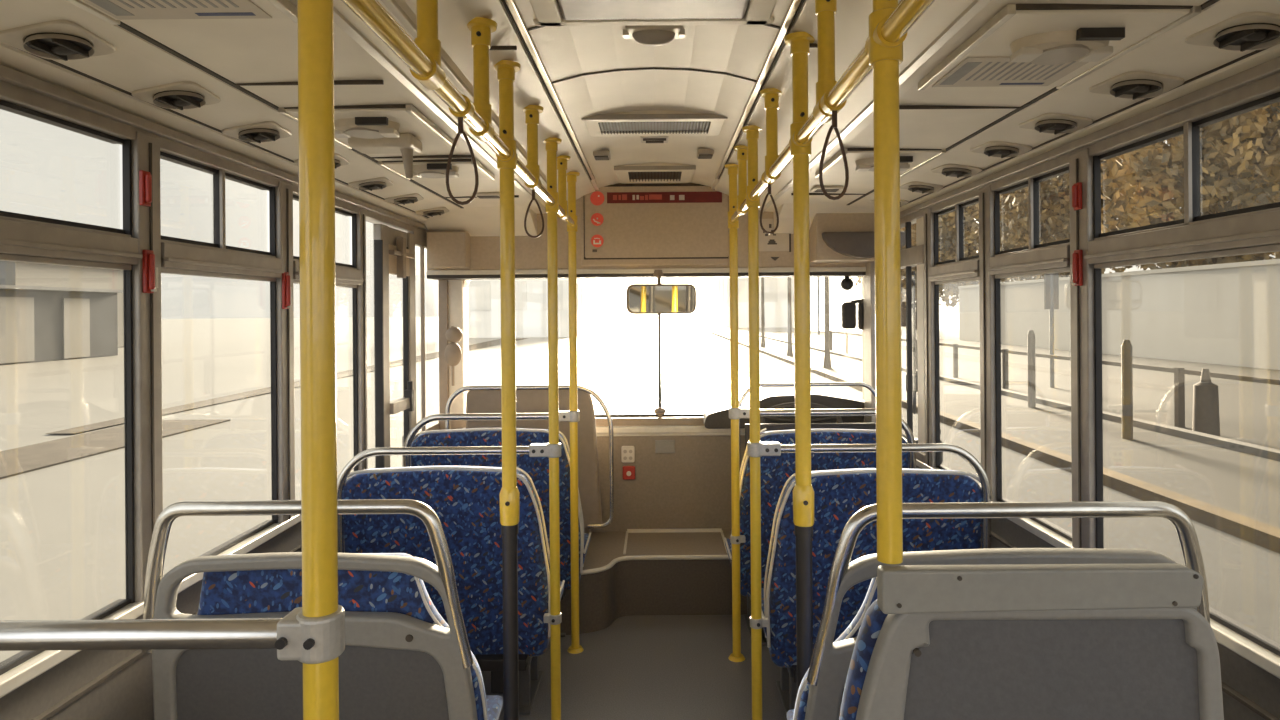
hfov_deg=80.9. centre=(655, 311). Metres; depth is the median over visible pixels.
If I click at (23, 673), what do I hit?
trim
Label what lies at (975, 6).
trim
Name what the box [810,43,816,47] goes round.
trim
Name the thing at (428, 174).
speaker grille
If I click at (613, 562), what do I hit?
trim
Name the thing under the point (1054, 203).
autumn tree
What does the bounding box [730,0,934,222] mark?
handrail
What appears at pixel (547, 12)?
roof hatch
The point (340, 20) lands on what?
trim
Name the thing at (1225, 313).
wall
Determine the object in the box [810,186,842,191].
ceiling vent
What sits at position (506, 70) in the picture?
pole
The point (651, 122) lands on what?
ceiling vent
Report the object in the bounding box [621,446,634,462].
switch panel
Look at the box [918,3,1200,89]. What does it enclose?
panel
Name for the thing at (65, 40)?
air nozzle
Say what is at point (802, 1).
trim
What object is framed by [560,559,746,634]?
step
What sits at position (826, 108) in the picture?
strap
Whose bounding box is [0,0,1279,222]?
ceiling
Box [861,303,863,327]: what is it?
mirror
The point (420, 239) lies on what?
window
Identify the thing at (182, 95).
air nozzle
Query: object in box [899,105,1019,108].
trim
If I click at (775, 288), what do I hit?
building
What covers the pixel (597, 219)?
round sticker
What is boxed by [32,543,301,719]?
trim
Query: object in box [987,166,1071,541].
window
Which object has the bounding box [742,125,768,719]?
pole
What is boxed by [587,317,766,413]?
road
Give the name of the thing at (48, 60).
trim
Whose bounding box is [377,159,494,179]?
panel
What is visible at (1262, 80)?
trim
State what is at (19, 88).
trim
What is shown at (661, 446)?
blank plate
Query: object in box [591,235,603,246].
round sticker
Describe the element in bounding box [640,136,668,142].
switch plate
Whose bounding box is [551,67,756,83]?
trim
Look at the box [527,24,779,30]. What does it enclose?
trim
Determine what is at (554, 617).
pole
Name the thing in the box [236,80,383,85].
trim
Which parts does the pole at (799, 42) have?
post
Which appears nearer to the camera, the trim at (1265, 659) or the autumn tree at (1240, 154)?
the trim at (1265, 659)
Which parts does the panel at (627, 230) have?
warning strip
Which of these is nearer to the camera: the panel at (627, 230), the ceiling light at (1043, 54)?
the ceiling light at (1043, 54)
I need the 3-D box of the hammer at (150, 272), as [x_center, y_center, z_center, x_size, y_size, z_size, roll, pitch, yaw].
[-1.172,-0.094,1.740,0.022,0.100,0.028,0,0,0]
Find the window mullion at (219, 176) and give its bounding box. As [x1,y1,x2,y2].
[213,169,225,249]
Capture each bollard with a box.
[1027,330,1035,407]
[1121,340,1132,438]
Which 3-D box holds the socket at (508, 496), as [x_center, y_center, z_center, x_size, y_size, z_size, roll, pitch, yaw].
[-0.361,0.477,1.849,0.049,0.090,0.051,0,0,0]
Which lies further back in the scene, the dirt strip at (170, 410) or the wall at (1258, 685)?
the dirt strip at (170, 410)
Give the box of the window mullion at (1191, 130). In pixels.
[1183,122,1199,224]
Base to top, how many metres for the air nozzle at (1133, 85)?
0.039 m
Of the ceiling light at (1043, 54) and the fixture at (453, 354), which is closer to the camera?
the ceiling light at (1043, 54)
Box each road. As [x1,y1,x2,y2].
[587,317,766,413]
[664,317,1279,643]
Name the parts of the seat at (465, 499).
grab rail, seat, seat frame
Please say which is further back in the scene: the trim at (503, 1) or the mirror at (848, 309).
the mirror at (848, 309)
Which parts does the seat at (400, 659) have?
panel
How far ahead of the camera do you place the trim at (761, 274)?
3.93 m
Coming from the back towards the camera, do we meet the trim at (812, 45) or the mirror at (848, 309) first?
the mirror at (848, 309)
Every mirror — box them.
[626,270,695,313]
[841,299,863,329]
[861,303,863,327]
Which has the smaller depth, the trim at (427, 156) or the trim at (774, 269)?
the trim at (427, 156)
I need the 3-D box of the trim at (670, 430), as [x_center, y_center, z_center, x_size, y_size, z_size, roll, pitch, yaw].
[0.035,0.649,4.100,2.180,0.050,0.080,0,0,0]
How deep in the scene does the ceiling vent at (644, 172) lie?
3.60 m
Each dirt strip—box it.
[0,419,229,478]
[46,338,527,433]
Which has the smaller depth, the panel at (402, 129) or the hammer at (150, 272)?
the hammer at (150, 272)
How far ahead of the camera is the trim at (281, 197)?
2.37 m
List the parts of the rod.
rod, knob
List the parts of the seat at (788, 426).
barrier panel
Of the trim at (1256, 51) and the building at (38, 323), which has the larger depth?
the building at (38, 323)
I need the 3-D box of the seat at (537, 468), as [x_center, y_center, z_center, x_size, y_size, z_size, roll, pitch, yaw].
[-0.717,0.960,3.501,0.790,1.051,0.478,0,0,0]
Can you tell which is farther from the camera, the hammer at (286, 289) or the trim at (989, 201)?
the trim at (989, 201)
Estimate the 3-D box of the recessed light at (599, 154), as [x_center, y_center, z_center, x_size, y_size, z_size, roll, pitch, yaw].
[-0.225,-0.652,3.120,0.068,0.030,0.090,0,0,0]
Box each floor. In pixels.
[481,615,786,719]
[583,530,730,569]
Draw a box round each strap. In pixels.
[446,94,478,204]
[524,180,543,237]
[760,173,778,233]
[819,88,848,199]
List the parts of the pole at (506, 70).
post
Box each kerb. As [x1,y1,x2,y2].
[711,332,1279,553]
[759,335,1279,460]
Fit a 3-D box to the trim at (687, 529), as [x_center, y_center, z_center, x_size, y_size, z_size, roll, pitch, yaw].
[0.099,1.183,3.878,0.522,0.017,0.376,0,0,0]
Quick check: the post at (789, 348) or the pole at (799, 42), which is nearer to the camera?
the pole at (799, 42)
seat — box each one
[142,499,502,719]
[337,443,564,714]
[403,410,590,636]
[445,385,613,533]
[724,407,915,644]
[739,382,875,472]
[747,441,990,714]
[787,501,1209,719]
[839,599,1223,719]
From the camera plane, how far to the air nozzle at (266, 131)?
1.98 m
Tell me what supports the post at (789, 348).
on the pavement
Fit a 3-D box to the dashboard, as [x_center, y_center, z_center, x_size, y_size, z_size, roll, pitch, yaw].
[0.717,0.527,4.077,0.919,0.178,0.195,0,0,0]
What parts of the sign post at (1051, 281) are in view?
sign plate, post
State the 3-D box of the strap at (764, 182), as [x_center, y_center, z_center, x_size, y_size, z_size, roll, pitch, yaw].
[0.330,-0.321,2.190,0.059,0.186,0.028,0,0,0]
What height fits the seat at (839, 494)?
1.036 m
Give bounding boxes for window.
[0,99,142,674]
[160,151,283,576]
[293,194,363,482]
[368,222,438,466]
[438,277,863,429]
[863,217,925,462]
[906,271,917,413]
[928,198,980,486]
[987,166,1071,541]
[1084,92,1279,655]
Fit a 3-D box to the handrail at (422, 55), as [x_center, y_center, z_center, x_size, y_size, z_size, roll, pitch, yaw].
[-0.369,-0.488,1.817,0.068,0.244,2.935,0,0,0]
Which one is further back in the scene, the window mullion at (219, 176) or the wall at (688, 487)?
the wall at (688, 487)
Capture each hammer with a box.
[139,170,151,206]
[142,250,157,292]
[282,272,291,308]
[1070,250,1082,285]
[1072,182,1081,210]
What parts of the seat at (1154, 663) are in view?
panel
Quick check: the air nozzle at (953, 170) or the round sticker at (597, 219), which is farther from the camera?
the round sticker at (597, 219)
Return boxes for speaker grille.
[345,128,383,138]
[418,171,445,177]
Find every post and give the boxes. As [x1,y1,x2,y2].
[761,277,765,346]
[787,277,792,355]
[817,277,819,334]
[823,277,831,367]
[1044,273,1058,387]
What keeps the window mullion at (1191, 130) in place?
attached to the window at (1256, 229)
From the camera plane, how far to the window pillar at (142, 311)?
1.72 m
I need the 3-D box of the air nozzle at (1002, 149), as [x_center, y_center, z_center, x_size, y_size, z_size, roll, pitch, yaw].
[1.054,-0.495,2.281,0.144,0.039,0.146,0,0,-2]
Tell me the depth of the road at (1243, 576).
6.94 m
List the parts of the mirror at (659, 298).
arm, glass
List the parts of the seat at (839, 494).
seat frame, seat, grab rail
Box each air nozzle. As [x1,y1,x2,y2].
[0,20,115,60]
[131,81,220,109]
[222,121,290,142]
[294,153,349,168]
[348,177,393,190]
[385,193,423,204]
[415,207,448,216]
[871,199,908,205]
[900,181,942,192]
[931,164,981,177]
[971,141,1031,157]
[1019,113,1092,134]
[1089,71,1183,99]
[1185,12,1279,51]
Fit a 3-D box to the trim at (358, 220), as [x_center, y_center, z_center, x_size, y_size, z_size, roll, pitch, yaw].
[-1.196,0.137,3.035,0.038,1.105,0.070,0,0,0]
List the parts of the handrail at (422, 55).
drop post, drop post, drop post, drop post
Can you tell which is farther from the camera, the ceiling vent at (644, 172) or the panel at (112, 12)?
the ceiling vent at (644, 172)
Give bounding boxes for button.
[623,466,634,479]
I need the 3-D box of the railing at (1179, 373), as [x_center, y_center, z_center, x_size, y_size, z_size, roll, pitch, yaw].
[8.411,1.369,15.000,0.100,0.950,44.000,0,0,0]
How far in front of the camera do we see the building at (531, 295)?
62.00 m
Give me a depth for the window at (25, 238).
1.50 m
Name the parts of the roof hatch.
hatch panel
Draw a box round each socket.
[499,487,519,525]
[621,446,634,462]
[793,484,813,526]
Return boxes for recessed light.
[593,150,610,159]
[697,148,713,158]
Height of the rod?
0.777 m
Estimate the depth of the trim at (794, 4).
2.00 m
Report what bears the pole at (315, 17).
on the floor at (637, 667)
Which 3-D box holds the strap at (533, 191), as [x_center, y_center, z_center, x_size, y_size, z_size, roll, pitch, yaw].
[-0.368,-0.316,2.260,0.059,0.186,0.028,0,0,0]
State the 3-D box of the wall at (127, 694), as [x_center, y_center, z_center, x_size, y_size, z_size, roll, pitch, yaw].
[-1.220,0.487,1.330,0.072,2.005,6.060,0,0,0]
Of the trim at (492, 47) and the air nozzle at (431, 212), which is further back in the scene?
the air nozzle at (431, 212)
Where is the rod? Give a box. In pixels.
[654,278,665,417]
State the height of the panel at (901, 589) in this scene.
0.061 m
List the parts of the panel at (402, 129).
panel plate, handle, hanging handle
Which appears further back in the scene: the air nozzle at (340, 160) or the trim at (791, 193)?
the trim at (791, 193)
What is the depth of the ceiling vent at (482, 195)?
3.21 m
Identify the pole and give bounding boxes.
[297,0,338,719]
[494,60,520,719]
[544,137,561,719]
[566,171,583,653]
[725,164,745,661]
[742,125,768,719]
[784,31,814,693]
[865,0,906,563]
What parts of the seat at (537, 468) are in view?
grab rail, seat, seat frame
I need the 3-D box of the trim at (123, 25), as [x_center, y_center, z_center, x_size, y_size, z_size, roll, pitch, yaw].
[-0.939,-0.507,1.125,0.013,0.008,5.650,0,0,0]
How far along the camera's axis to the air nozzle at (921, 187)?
2.94 m
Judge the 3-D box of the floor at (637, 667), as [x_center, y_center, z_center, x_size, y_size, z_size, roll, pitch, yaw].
[-0.008,1.520,1.375,2.560,0.080,6.150,0,0,0]
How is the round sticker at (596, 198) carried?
attached to the panel at (627, 230)
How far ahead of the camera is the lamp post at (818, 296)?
59.93 m
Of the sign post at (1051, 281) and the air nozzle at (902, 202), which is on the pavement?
the sign post at (1051, 281)
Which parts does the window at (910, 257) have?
post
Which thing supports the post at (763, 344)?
on the pavement
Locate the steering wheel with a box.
[760,402,841,423]
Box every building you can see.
[0,261,123,346]
[0,285,122,364]
[468,279,584,337]
[717,277,810,327]
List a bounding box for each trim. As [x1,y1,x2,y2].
[0,64,427,235]
[0,515,300,697]
[14,47,428,217]
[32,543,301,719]
[118,21,462,207]
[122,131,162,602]
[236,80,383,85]
[269,181,294,522]
[333,6,545,212]
[352,208,367,470]
[371,155,470,158]
[381,0,546,187]
[422,205,536,235]
[426,267,865,274]
[427,272,865,279]
[445,195,518,197]
[462,425,744,435]
[489,46,516,49]
[501,0,591,179]
[505,0,594,179]
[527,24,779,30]
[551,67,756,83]
[581,555,728,574]
[623,528,727,553]
[715,0,800,178]
[718,0,804,178]
[763,0,990,211]
[774,203,873,233]
[791,193,865,194]
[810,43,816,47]
[847,0,1219,204]
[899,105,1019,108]
[900,48,1267,206]
[900,56,1279,227]
[916,459,1279,678]
[924,208,939,467]
[979,185,1001,501]
[991,531,1279,719]
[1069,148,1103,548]
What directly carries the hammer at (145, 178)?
attached to the wall at (127, 694)
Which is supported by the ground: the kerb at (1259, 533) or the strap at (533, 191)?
the kerb at (1259, 533)
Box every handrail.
[341,0,574,226]
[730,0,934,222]
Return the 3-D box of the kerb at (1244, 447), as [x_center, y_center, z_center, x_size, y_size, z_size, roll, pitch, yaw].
[7.815,1.859,34.500,0.200,0.220,51.000,0,0,0]
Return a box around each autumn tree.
[849,274,915,325]
[900,202,1022,307]
[900,226,954,329]
[966,158,1139,281]
[1101,102,1279,272]
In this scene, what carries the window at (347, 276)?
in the wall at (127, 694)
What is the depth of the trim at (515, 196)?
3.30 m
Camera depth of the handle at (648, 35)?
1.80 m
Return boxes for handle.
[623,25,684,45]
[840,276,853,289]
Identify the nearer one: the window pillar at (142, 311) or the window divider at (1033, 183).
the window pillar at (142, 311)
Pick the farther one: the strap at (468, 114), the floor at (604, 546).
the floor at (604, 546)
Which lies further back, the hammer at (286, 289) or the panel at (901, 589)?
the hammer at (286, 289)
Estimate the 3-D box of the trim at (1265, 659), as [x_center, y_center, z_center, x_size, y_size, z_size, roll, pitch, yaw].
[1.163,0.659,1.200,0.044,0.027,5.800,0,0,0]
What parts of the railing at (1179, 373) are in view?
railing post, railing post, railing post, railing post, rail, railing post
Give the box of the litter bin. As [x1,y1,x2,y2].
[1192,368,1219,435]
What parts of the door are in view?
opening arm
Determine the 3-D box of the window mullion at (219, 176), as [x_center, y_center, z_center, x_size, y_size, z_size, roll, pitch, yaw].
[-1.211,-0.281,2.080,0.030,0.230,0.560,0,0,0]
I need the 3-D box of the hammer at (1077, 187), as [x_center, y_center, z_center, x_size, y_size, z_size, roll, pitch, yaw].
[1.129,-0.311,2.018,0.022,0.073,0.028,0,0,0]
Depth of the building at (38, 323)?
34.92 m
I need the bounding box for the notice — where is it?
[758,219,790,251]
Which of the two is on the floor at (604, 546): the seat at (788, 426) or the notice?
the seat at (788, 426)
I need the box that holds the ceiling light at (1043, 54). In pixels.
[1031,44,1089,64]
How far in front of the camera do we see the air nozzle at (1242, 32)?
1.32 m
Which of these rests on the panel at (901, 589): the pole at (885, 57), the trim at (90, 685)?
the pole at (885, 57)
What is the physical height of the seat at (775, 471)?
1.070 m
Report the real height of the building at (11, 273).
5.450 m
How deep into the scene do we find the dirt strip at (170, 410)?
18.27 m
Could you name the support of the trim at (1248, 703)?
attached to the wall at (1258, 685)
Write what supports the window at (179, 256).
in the wall at (127, 694)
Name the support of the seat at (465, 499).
on the floor at (637, 667)
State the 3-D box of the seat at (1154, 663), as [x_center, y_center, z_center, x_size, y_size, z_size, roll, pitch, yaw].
[0.530,0.944,1.273,0.573,1.064,0.454,0,0,0]
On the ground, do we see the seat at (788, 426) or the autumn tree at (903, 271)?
the autumn tree at (903, 271)
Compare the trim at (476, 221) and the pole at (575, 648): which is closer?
the pole at (575, 648)
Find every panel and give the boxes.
[66,0,297,24]
[278,104,455,178]
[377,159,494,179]
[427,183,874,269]
[584,184,728,259]
[815,148,945,176]
[877,563,1203,613]
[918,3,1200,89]
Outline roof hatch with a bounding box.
[529,0,776,25]
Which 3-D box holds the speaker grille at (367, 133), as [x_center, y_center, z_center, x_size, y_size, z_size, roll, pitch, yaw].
[-0.769,-0.473,1.985,0.100,0.006,0.100,0,0,0]
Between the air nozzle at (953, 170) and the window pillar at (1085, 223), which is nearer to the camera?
the window pillar at (1085, 223)
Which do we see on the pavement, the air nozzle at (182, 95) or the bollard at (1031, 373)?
the bollard at (1031, 373)
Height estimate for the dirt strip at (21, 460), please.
0.106 m
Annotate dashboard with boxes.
[703,391,863,428]
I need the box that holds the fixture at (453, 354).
[444,326,461,385]
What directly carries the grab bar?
attached to the pole at (315, 17)
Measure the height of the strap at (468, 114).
0.206 m
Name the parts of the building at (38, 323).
door panel, door panel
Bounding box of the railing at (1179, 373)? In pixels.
[830,331,1279,426]
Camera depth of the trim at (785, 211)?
3.72 m
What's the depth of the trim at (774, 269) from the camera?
3.92 m
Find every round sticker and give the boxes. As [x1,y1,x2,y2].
[590,191,603,205]
[591,213,603,225]
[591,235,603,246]
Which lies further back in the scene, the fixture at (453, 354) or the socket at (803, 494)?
the fixture at (453, 354)
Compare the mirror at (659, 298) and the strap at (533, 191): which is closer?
the strap at (533, 191)
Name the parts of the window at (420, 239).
post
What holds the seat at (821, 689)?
on the floor at (637, 667)
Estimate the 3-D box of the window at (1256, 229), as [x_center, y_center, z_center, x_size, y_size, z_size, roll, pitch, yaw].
[1.163,0.118,1.633,0.067,1.065,0.685,0,0,0]
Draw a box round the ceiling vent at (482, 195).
[472,192,499,198]
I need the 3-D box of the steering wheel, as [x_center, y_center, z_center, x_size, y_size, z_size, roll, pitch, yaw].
[0.744,0.560,3.900,0.432,0.182,0.212,0,0,0]
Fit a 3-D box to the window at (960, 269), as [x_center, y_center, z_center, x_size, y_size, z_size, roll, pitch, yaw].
[1.163,0.118,2.882,0.067,1.065,0.455,0,0,0]
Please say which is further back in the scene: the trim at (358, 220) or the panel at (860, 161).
the trim at (358, 220)
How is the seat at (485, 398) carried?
on the floor at (604, 546)
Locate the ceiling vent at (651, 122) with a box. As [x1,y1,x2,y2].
[581,110,727,136]
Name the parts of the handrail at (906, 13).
drop post, drop post, drop post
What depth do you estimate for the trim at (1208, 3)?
1.98 m
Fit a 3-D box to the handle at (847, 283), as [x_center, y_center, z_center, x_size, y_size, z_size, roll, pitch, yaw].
[1.018,-0.177,4.000,0.068,0.124,0.068,0,0,0]
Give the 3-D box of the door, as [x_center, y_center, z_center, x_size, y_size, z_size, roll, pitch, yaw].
[-1.181,0.539,3.455,0.070,1.848,0.460,0,0,0]
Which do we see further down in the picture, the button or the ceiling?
the button
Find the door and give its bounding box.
[373,224,416,467]
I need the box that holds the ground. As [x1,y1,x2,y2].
[0,313,958,661]
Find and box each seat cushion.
[486,695,502,719]
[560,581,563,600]
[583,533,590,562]
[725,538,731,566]
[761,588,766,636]
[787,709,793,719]
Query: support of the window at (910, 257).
in the wall at (1258, 685)
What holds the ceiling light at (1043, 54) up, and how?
attached to the panel at (1058, 45)
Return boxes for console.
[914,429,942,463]
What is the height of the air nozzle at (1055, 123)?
0.039 m
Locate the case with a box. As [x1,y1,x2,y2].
[822,231,905,257]
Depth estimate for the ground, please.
13.71 m
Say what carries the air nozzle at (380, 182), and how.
attached to the ceiling
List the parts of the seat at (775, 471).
seat frame, seat, grab rail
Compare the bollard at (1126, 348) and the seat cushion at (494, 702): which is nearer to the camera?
the seat cushion at (494, 702)
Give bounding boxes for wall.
[0,144,374,719]
[591,435,744,530]
[900,159,1279,719]
[958,259,1279,369]
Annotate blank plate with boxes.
[655,440,674,452]
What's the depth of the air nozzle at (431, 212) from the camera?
3.54 m
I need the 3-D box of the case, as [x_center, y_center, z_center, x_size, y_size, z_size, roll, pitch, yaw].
[1.042,-0.332,3.715,0.436,0.130,0.050,0,0,0]
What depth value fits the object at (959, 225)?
2.88 m
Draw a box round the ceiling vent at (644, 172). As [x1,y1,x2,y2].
[614,163,695,183]
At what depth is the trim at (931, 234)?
3.12 m
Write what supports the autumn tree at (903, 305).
on the ground
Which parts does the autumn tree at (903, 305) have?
crown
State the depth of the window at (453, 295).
4.13 m
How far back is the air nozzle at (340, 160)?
2.39 m
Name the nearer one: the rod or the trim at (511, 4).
the trim at (511, 4)
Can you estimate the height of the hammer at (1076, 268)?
0.097 m
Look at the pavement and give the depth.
13.72 m
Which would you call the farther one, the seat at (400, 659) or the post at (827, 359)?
the post at (827, 359)
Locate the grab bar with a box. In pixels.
[0,605,344,663]
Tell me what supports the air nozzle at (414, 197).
attached to the ceiling
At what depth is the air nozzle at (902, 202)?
3.34 m
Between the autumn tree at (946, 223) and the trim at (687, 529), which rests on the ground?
the autumn tree at (946, 223)
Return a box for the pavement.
[715,331,1279,527]
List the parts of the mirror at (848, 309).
arm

